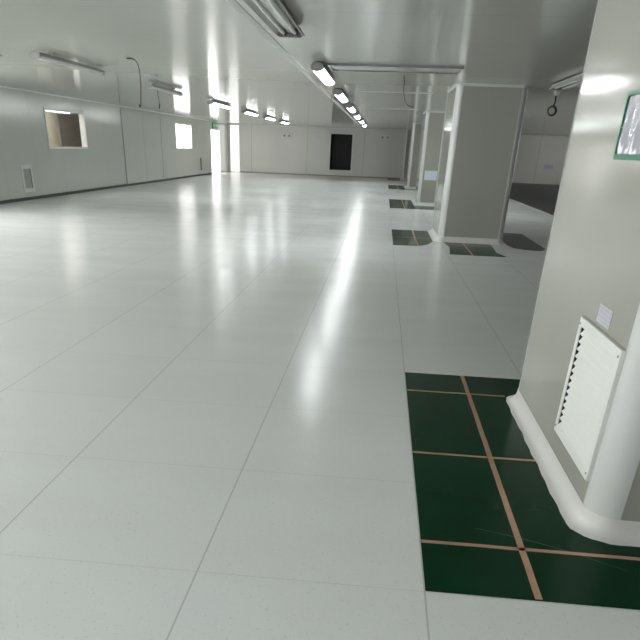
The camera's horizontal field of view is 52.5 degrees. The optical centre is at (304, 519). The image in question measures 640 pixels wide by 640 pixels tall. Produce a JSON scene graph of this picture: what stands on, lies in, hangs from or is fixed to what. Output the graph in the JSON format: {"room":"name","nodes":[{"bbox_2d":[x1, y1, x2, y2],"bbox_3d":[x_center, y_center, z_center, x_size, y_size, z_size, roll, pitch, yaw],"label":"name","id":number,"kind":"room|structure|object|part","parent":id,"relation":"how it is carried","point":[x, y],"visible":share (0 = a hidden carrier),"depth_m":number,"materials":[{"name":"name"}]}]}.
{"room":"clean room","nodes":[
{"label":"clean room","id":0,"kind":"room"},
{"bbox_2d":[45,110,60,146],"bbox_3d":[-8.814,-11.622,20.037,0.050,2.540,5.800,5,30,4],"label":"wall","id":1,"kind":"structure","parent":0,"point":[51,116],"depth_m":21.93,"materials":[{"name":"beige paint"}]},
{"bbox_2d":[56,111,63,146],"bbox_3d":[-8.454,-13.087,22.602,0.040,2.540,0.150,5,30,4],"label":"trim","id":2,"kind":"structure","parent":1,"relation":"attached to","point":[57,112],"depth_m":22.34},
{"bbox_2d":[59,112,81,146],"bbox_3d":[-8.432,-13.801,23.842,0.100,2.540,15.000,5,30,4],"label":"wall","id":3,"kind":"structure","parent":0,"point":[70,125],"depth_m":23.30,"materials":[{"name":"paint"}]},
{"bbox_2d":[0,87,227,200],"bbox_3d":[-7.463,-9.879,17.103,0.120,2.540,51.700,5,30,4],"label":"wall","id":4,"kind":"structure","parent":0,"point":[23,133],"depth_m":20.13,"materials":[{"name":"paint"}]},
{"bbox_2d":[20,165,34,192],"bbox_3d":[-7.427,-9.164,17.392,0.024,0.645,0.600,5,30,4],"label":"air vent","id":5,"kind":"object","parent":4,"relation":"in","point":[26,170],"visible":1,"depth_m":17.37,"materials":[{"name":"white metal"}]},
{"bbox_2d":[43,107,87,148],"bbox_3d":[-7.160,-11.659,19.350,0.175,0.996,2.796,5,30,4],"label":"window","id":6,"kind":"structure","parent":4,"relation":"in","point":[81,114],"depth_m":20.29,"materials":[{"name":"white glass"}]},
{"bbox_2d":[0,173,211,203],"bbox_3d":[-7.668,-7.693,15.771,0.030,0.070,47.200,5,30,4],"label":"baseboard","id":7,"kind":"structure","parent":4,"relation":"attached to","point":[138,183],"depth_m":20.85,"materials":[{"name":"rubber"}]},
{"bbox_2d":[0,86,226,123],"bbox_3d":[-7.352,-10.960,16.471,0.020,0.030,51.700,5,30,4],"label":"trim","id":8,"kind":"structure","parent":4,"relation":"attached to","point":[0,86],"depth_m":20.79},
{"bbox_2d":[120,109,164,183],"bbox_3d":[-6.339,-14.729,25.661,0.035,2.430,4.700,5,30,4],"label":"door","id":9,"kind":"structure","parent":4,"relation":"in","point":[141,131],"depth_m":25.37,"materials":[{"name":"paint"}]},
{"bbox_2d":[175,123,191,148],"bbox_3d":[-5.745,-18.127,30.624,0.115,1.036,2.846,5,30,4],"label":"window","id":10,"kind":"structure","parent":4,"relation":"in","point":[183,132],"depth_m":30.66,"materials":[{"name":"white glass"}]},
{"bbox_2d":[212,122,217,127],"bbox_3d":[-4.967,-21.892,35.935,0.043,0.270,1.240,5,30,4],"label":"exit sign","id":11,"kind":"object","parent":4,"relation":"attached to","point":[214,124],"visible":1,"depth_m":35.78,"materials":[{"name":"green plastic"}]},
{"bbox_2d":[210,128,220,173],"bbox_3d":[-5.080,-20.827,36.616,0.135,2.178,2.296,5,30,4],"label":"door","id":12,"kind":"structure","parent":4,"relation":"in","point":[214,133],"depth_m":36.91,"materials":[{"name":"white"}]},
{"bbox_3d":[-5.123,-20.805,36.634,0.010,2.120,2.180,5,30,4],"label":"pane","id":13,"kind":"part","parent":12,"relation":"part of","materials":[{"name":"white glass"}]},
{"bbox_2d":[0,0,597,135],"bbox_3d":[3.747,-10.128,15.586,22.950,0.150,52.100,5,30,4],"label":"ceiling","id":14,"kind":"structure","parent":0,"point":[203,50],"depth_m":8.36,"materials":[{"name":"white paint"}]},
{"bbox_2d":[30,51,104,75],"bbox_3d":[-3.581,-7.012,9.955,0.140,0.112,2.420,5,30,4],"label":"ceiling light","id":15,"kind":"object","parent":14,"relation":"attached to","point":[49,57],"visible":1,"depth_m":9.68,"materials":[{"name":"grey"}]},
{"bbox_2d":[39,56,102,74],"bbox_3d":[-3.582,-6.980,9.973,0.124,0.034,2.290,5,30,4],"label":"diffuser","id":16,"kind":"object","parent":15,"relation":"attached to","point":[53,59],"depth_m":9.86,"materials":[{"name":"grey plastic"}]},
{"bbox_2d":[126,58,140,106],"bbox_3d":[-2.523,-6.499,9.637,0.194,0.610,0.036,5,30,4],"label":"hanging cable","id":17,"kind":"object","parent":14,"relation":"hanging from","point":[126,58],"visible":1,"depth_m":9.59,"materials":[{"name":"brown plastic"}]},
{"bbox_2d":[145,83,182,95],"bbox_3d":[-3.057,-9.455,14.228,0.140,0.112,2.420,5,30,4],"label":"ceiling light","id":18,"kind":"object","parent":14,"relation":"attached to","point":[147,85],"visible":1,"depth_m":13.93,"materials":[{"name":"grey"}]},
{"bbox_2d":[151,86,181,95],"bbox_3d":[-3.058,-9.424,14.246,0.124,0.034,2.290,5,30,4],"label":"diffuser","id":19,"kind":"object","parent":18,"relation":"attached to","point":[172,91],"depth_m":14.19,"materials":[{"name":"grey plastic"}]},
{"bbox_2d":[207,100,230,108],"bbox_3d":[-2.480,-12.142,18.934,0.194,0.118,2.420,5,30,4],"label":"ceiling light","id":20,"kind":"object","parent":14,"relation":"attached to","point":[212,102],"visible":1,"depth_m":18.58,"materials":[{"name":"white plastic"}]},
{"bbox_2d":[211,103,230,108],"bbox_3d":[-2.482,-12.113,18.951,0.172,0.042,2.290,5,30,4],"label":"diffuser","id":21,"kind":"object","parent":20,"relation":"attached to","point":[223,105],"depth_m":19.02,"materials":[{"name":"white plastic"}]},
{"bbox_2d":[241,109,257,115],"bbox_3d":[-1.951,-14.610,23.250,0.194,0.118,2.420,5,30,4],"label":"ceiling light","id":22,"kind":"object","parent":14,"relation":"attached to","point":[243,110],"visible":0.95,"depth_m":22.82,"materials":[{"name":"white plastic"}]},
{"bbox_2d":[263,115,275,120],"bbox_3d":[-1.475,-16.831,27.135,0.194,0.118,2.420,5,30,4],"label":"ceiling light","id":23,"kind":"object","parent":14,"relation":"attached to","point":[264,116],"visible":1,"depth_m":26.71,"materials":[{"name":"white plastic"}]},
{"bbox_2d":[243,0,303,37],"bbox_3d":[-0.268,-4.311,5.474,0.284,0.096,2.390,5,30,4],"label":"ceiling light","id":24,"kind":"object","parent":14,"relation":"attached to","point":[273,13],"visible":1,"depth_m":5.68,"materials":[{"name":"grey metal"}]},
{"bbox_2d":[226,0,361,127],"bbox_3d":[0.655,-10.300,15.832,0.080,0.004,51.640,5,30,4],"label":"trim","id":25,"kind":"structure","parent":14,"relation":"attached to","point":[233,3],"depth_m":7.54,"materials":[{"name":"grey metal"}]},
{"bbox_2d":[310,62,334,85],"bbox_3d":[0.303,-6.967,10.141,0.194,0.118,2.420,5,30,4],"label":"ceiling light","id":26,"kind":"object","parent":14,"relation":"attached to","point":[319,68],"visible":0.99,"depth_m":9.55,"materials":[{"name":"white plastic"}]},
{"bbox_2d":[314,69,333,84],"bbox_3d":[0.302,-6.938,10.158,0.172,0.042,2.290,5,30,4],"label":"diffuser","id":27,"kind":"object","parent":26,"relation":"attached to","point":[324,75],"depth_m":10.02,"materials":[{"name":"white plastic"}]},
{"bbox_2d":[333,89,347,102],"bbox_3d":[0.801,-9.287,14.198,0.194,0.118,2.420,5,30,4],"label":"ceiling light","id":28,"kind":"object","parent":14,"relation":"attached to","point":[338,93],"visible":0.99,"depth_m":13.54,"materials":[{"name":"white plastic"}]},
{"bbox_2d":[335,94,347,101],"bbox_3d":[0.800,-9.257,14.215,0.172,0.042,2.290,5,30,4],"label":"diffuser","id":29,"kind":"object","parent":28,"relation":"attached to","point":[343,98],"depth_m":14.17,"materials":[{"name":"white plastic"}]},
{"bbox_2d":[345,104,355,112],"bbox_3d":[1.314,-11.681,18.385,0.194,0.118,2.420,5,30,4],"label":"ceiling light","id":30,"kind":"object","parent":14,"relation":"attached to","point":[350,107],"visible":1,"depth_m":17.61,"materials":[{"name":"white plastic"}]},
{"bbox_2d":[353,113,360,118],"bbox_3d":[1.822,-14.050,22.529,0.194,0.118,2.420,5,30,4],"label":"ceiling light","id":31,"kind":"object","parent":14,"relation":"attached to","point":[356,115],"visible":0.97,"depth_m":21.73,"materials":[{"name":"white plastic"}]},
{"bbox_2d":[327,63,463,74],"bbox_3d":[1.317,-6.588,9.463,1.920,0.030,0.780,5,30,4],"label":"ceiling strip","id":32,"kind":"object","parent":14,"relation":"attached to","point":[349,67],"visible":1,"depth_m":9.45,"materials":[{"name":"grey metal"}]},
{"bbox_3d":[1.318,-6.596,9.459,1.860,0.012,0.720,5,30,4],"label":"panel","id":33,"kind":"part","parent":32,"relation":"part of","materials":[{"name":"grey metal"}]},
{"bbox_2d":[360,91,432,93],"bbox_3d":[1.895,-8.864,13.431,1.500,0.012,0.040,5,30,4],"label":"rail","id":34,"kind":"object","parent":14,"relation":"attached to","point":[360,91],"visible":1,"depth_m":13.41,"materials":[{"name":"grey metal"}]},
{"bbox_2d":[376,108,418,109],"bbox_3d":[2.557,-11.949,18.827,1.500,0.012,0.040,5,30,4],"label":"rail","id":35,"kind":"object","parent":14,"relation":"attached to","point":[376,108],"visible":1,"depth_m":18.81,"materials":[{"name":"grey metal"}]},
{"bbox_2d":[403,76,412,107],"bbox_3d":[1.676,-6.900,10.445,0.209,0.429,0.016,5,30,4],"label":"hanging cable","id":36,"kind":"object","parent":14,"relation":"hanging from","point":[404,76],"visible":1,"depth_m":10.47,"materials":[{"name":"brown plastic"}]},
{"bbox_2d":[547,91,559,115],"bbox_3d":[4.404,-7.388,11.454,0.176,0.428,0.140,5,30,4],"label":"cable coil","id":37,"kind":"object","parent":14,"relation":"hanging from","point":[555,93],"visible":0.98,"depth_m":11.46,"materials":[{"name":"grey"}]},
{"bbox_2d":[549,73,582,90],"bbox_3d":[4.074,-6.592,9.719,0.284,0.096,2.390,5,30,4],"label":"ceiling light","id":38,"kind":"object","parent":14,"relation":"attached to","point":[574,81],"visible":0.53,"depth_m":10.04,"materials":[{"name":"grey metal"}]},
{"bbox_2d":[0,172,639,639],"bbox_3d":[3.657,-7.779,16.940,22.950,0.204,52.101,5,30,4],"label":"floor","id":39,"kind":"structure","parent":0,"point":[205,434],"depth_m":4.33,"materials":[{"name":"white tile"}]},
{"bbox_2d":[388,185,414,189],"bbox_3d":[4.673,-15.442,30.100,1.560,0.004,3.800,5,30,4],"label":"floor patch","id":40,"kind":"structure","parent":39,"relation":"on","point":[400,187],"depth_m":29.84,"materials":[{"name":"green tile"}]},
{"bbox_2d":[400,129,410,179],"bbox_3d":[6.116,-21.369,37.938,0.812,2.540,1.666,5,30,4],"label":"pillar","id":41,"kind":"structure","parent":39,"relation":"on","point":[408,131],"depth_m":37.37,"materials":[{"name":"paint"}]},
{"bbox_2d":[389,199,434,209],"bbox_3d":[3.539,-10.212,20.950,1.584,0.004,4.000,5,30,4],"label":"floor patch","id":42,"kind":"structure","parent":39,"relation":"on","point":[394,203],"depth_m":20.29,"materials":[{"name":"green tile"}]},
{"bbox_2d":[392,229,432,245],"bbox_3d":[2.133,-5.636,12.919,0.764,0.004,2.660,5,30,4],"label":"floor patch","id":43,"kind":"structure","parent":39,"relation":"on","point":[400,237],"depth_m":12.82,"materials":[{"name":"green tile"}]},
{"bbox_2d":[404,123,421,188],"bbox_3d":[5.058,-16.436,29.310,0.811,2.540,2.076,5,30,4],"label":"pillar","id":44,"kind":"structure","parent":39,"relation":"on","point":[416,129],"depth_m":28.57,"materials":[{"name":"paint"}]},
{"bbox_2d":[412,111,445,205],"bbox_3d":[3.999,-11.501,20.678,0.811,2.540,2.076,5,30,4],"label":"pillar","id":45,"kind":"structure","parent":39,"relation":"on","point":[433,123],"depth_m":19.87,"materials":[{"name":"paint"}]},
{"bbox_3d":[3.958,-10.442,21.288,0.811,0.095,2.076,5,30,4],"label":"cove skirting","id":46,"kind":"part","parent":45,"relation":"part of","materials":[{"name":"white plastic"}]},
{"bbox_2d":[424,171,436,180],"bbox_3d":[3.903,-10.661,20.056,0.380,0.260,0.007,5,30,4],"label":"notice","id":47,"kind":"object","parent":45,"relation":"attached to","point":[429,175],"visible":1,"depth_m":20.05,"materials":[{"name":"white paper"}]},
{"bbox_3d":[4.040,-12.583,20.054,0.700,0.040,1.960,5,30,4],"label":"ceiling trim","id":48,"kind":"part","parent":45,"relation":"part of","materials":[{"name":"metal"}]},
{"bbox_2d":[443,242,505,256],"bbox_3d":[3.017,-4.868,11.646,0.950,0.004,1.650,5,30,4],"label":"floor patch","id":49,"kind":"structure","parent":39,"relation":"on","point":[455,248],"depth_m":11.56,"materials":[{"name":"green tile"}]},
{"bbox_2d":[428,83,529,244],"bbox_3d":[3.317,-6.886,12.627,1.404,2.540,2.076,5,30,4],"label":"pillar","id":50,"kind":"structure","parent":39,"relation":"on","point":[483,125],"depth_m":11.82,"materials":[{"name":"paint"}]},
{"bbox_3d":[3.277,-5.827,13.237,1.404,0.095,2.076,5,30,4],"label":"cove skirting","id":51,"kind":"part","parent":50,"relation":"part of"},
{"bbox_3d":[3.359,-7.968,12.003,1.290,0.040,1.960,5,30,4],"label":"ceiling trim","id":52,"kind":"part","parent":50,"relation":"part of","materials":[{"name":"metal"}]},
{"bbox_2d":[405,372,639,609],"bbox_3d":[2.267,-0.303,3.676,3.297,0.004,2.895,5,30,4],"label":"floor patch","id":53,"kind":"structure","parent":39,"relation":"on","point":[491,525],"depth_m":3.09,"materials":[{"name":"green tile"}]},
{"bbox_2d":[503,233,544,250],"bbox_3d":[4.260,-5.594,12.989,0.680,0.003,2.850,5,30,4],"label":"floor patch","id":54,"kind":"structure","parent":39,"relation":"on","point":[514,240],"depth_m":12.75,"materials":[{"name":"green tile"}]},
{"bbox_2d":[506,0,639,546],"bbox_3d":[2.394,-1.427,3.095,2.095,2.540,2.096,5,30,4],"label":"pillar","id":55,"kind":"structure","parent":39,"relation":"on","point":[592,258],"depth_m":3.15,"materials":[{"name":"paint"}]},
{"bbox_3d":[2.354,-0.368,3.705,2.095,0.095,2.096,5,30,4],"label":"cove skirting","id":56,"kind":"part","parent":55,"relation":"part of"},
{"bbox_2d":[554,316,626,480],"bbox_3d":[1.339,-0.595,3.095,0.024,0.600,0.645,5,30,4],"label":"vent","id":57,"kind":"object","parent":55,"relation":"attached to","point":[596,362],"visible":1,"depth_m":3.04,"materials":[{"name":"white metal"}]},
{"bbox_2d":[596,303,612,329],"bbox_3d":[1.367,-0.930,2.956,0.002,0.080,0.190,5,30,4],"label":"paper label","id":58,"kind":"object","parent":55,"relation":"attached to","point":[604,316],"visible":1,"depth_m":2.95,"materials":[{"name":"grey paper"}]},
{"bbox_2d":[598,306,611,327],"bbox_3d":[1.367,-0.929,2.956,0.001,0.064,0.170,5,30,4],"label":"print","id":59,"kind":"object","parent":58,"relation":"attached to","point":[604,313],"depth_m":2.95,"materials":[{"name":"grey paper"}]},
{"bbox_2d":[613,90,639,160],"bbox_3d":[1.389,-1.589,2.599,0.012,0.260,0.750,5,30,4],"label":"holder","id":60,"kind":"object","parent":55,"relation":"attached to","point":[628,140],"visible":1,"depth_m":2.82,"materials":[{"name":"green plastic"}]},
{"bbox_2d":[227,124,569,184],"bbox_3d":[6.495,-21.748,38.620,22.450,2.540,0.120,5,30,4],"label":"wall","id":61,"kind":"structure","parent":0,"point":[262,148],"depth_m":38.79,"materials":[{"name":"paint"}]},
{"bbox_2d":[229,124,239,171],"bbox_3d":[-4.236,-22.601,39.428,0.596,2.496,0.115,5,30,4],"label":"window","id":62,"kind":"structure","parent":61,"relation":"in","point":[234,129],"depth_m":39.41,"materials":[{"name":"white glass"}]},
{"bbox_2d":[283,133,291,137],"bbox_3d":[-1.024,-22.944,38.692,0.560,0.240,0.163,5,30,4],"label":"emergency light","id":63,"kind":"object","parent":61,"relation":"attached to","point":[285,135],"visible":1,"depth_m":38.67,"materials":[{"name":"white plastic"}]},
{"bbox_2d":[328,132,353,171],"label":"door","id":64,"kind":"structure","parent":61,"relation":"in","point":[341,144],"depth_m":39.62,"materials":[{"name":"black"}]},
{"bbox_2d":[381,135,390,139],"bbox_3d":[4.794,-22.553,38.202,0.560,0.240,0.163,5,30,4],"label":"emergency light","id":65,"kind":"object","parent":61,"relation":"attached to","point":[383,137],"visible":1,"depth_m":38.18,"materials":[{"name":"white plastic"}]},
{"bbox_2d":[240,171,555,184],"bbox_3d":[6.818,-20.598,39.151,21.700,0.040,0.030,5,30,4],"label":"baseboard","id":66,"kind":"structure","parent":61,"relation":"attached to","point":[240,171],"depth_m":39.47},
{"bbox_2d":[227,123,569,136],"bbox_3d":[6.527,-22.784,37.925,22.450,0.050,0.050,5,30,4],"label":"trim","id":67,"kind":"structure","parent":61,"relation":"attached to","point":[227,123],"depth_m":38.24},
{"bbox_2d":[544,165,552,168],"bbox_3d":[14.353,-20.779,38.132,0.500,0.230,0.009,5,30,4],"label":"notice","id":68,"kind":"object","parent":61,"relation":"attached to","point":[545,166],"visible":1,"depth_m":38.13,"materials":[{"name":"white paper"}]}
]}

